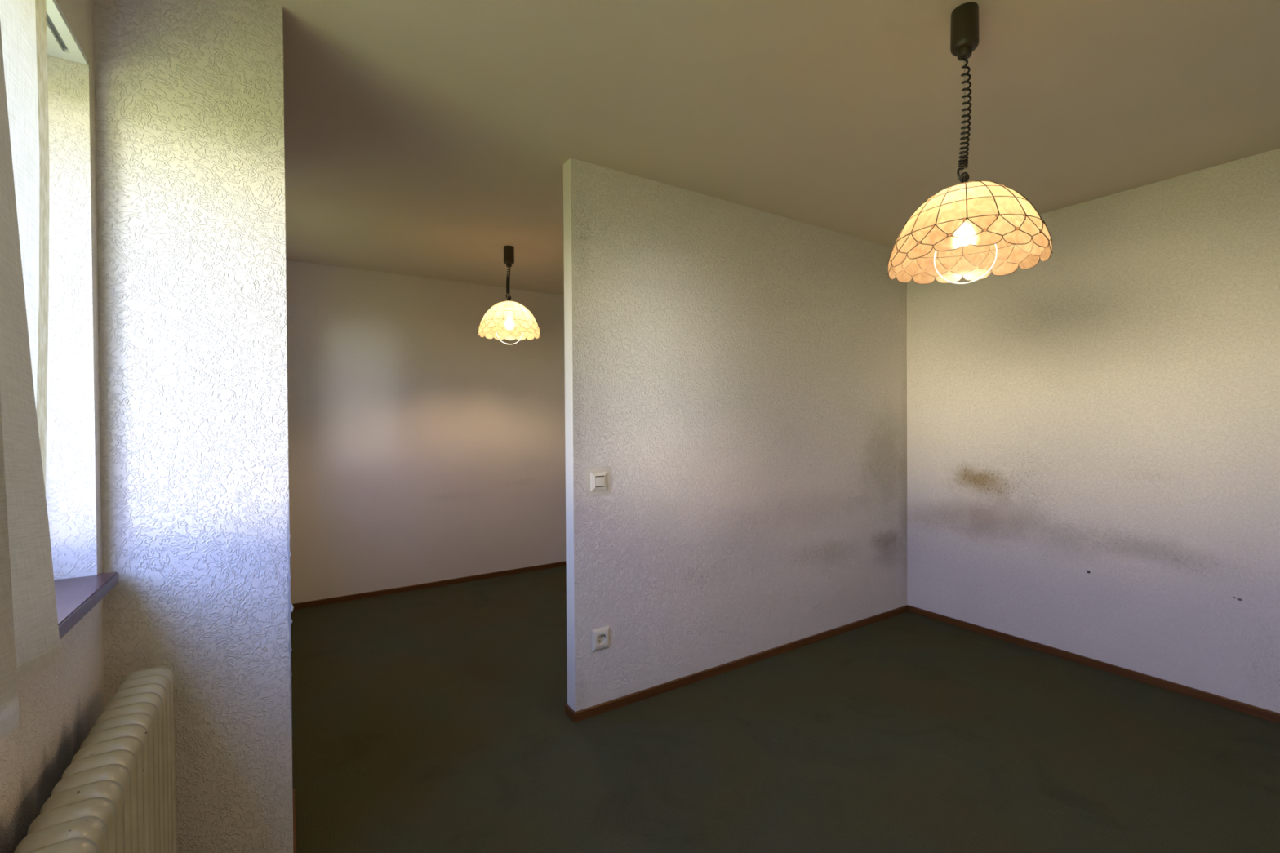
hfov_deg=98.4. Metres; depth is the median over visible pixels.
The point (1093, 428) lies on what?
wall
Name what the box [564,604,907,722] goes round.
baseboard
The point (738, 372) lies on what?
wall partition
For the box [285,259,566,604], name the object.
wall
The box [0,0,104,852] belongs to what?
wall
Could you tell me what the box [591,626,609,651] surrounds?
power socket
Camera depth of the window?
1.19 m
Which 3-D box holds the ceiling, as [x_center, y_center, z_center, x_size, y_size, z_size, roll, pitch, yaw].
[0.510,-1.288,1.999,4.524,0.200,6.818,-1,1,-33]
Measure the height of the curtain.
1.542 m
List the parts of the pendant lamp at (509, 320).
spiral cord, lamp shade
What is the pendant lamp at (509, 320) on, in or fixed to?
hanging from the ceiling
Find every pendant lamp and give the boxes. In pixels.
[478,245,540,344]
[887,1,1053,284]
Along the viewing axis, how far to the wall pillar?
1.45 m
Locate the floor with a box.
[290,565,1279,852]
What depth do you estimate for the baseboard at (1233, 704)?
2.88 m
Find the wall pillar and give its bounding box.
[93,0,293,852]
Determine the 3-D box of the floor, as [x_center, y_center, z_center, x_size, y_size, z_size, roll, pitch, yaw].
[0.528,1.387,2.026,4.524,0.150,6.818,-1,1,-33]
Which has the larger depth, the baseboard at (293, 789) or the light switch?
the light switch
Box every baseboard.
[292,560,566,609]
[292,788,296,852]
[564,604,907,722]
[906,604,1279,723]
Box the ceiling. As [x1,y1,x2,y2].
[264,0,1279,295]
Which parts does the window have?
sill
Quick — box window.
[46,0,118,639]
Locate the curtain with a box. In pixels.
[0,0,61,740]
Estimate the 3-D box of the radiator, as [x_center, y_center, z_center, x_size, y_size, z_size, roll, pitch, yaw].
[-0.835,0.958,0.755,0.143,0.750,1.382,-1,1,-33]
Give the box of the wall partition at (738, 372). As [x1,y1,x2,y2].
[563,157,906,711]
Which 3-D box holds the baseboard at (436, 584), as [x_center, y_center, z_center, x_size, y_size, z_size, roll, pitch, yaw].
[-1.149,1.274,4.816,3.996,0.042,0.009,-1,1,-33]
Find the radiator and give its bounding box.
[13,666,177,852]
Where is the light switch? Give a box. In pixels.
[585,466,611,496]
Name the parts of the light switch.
frame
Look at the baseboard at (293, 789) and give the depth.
1.78 m
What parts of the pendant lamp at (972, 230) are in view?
spiral cord, lamp shade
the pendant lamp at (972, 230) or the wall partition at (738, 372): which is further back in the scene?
the wall partition at (738, 372)
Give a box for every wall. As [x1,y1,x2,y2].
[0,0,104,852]
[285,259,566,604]
[906,148,1279,713]

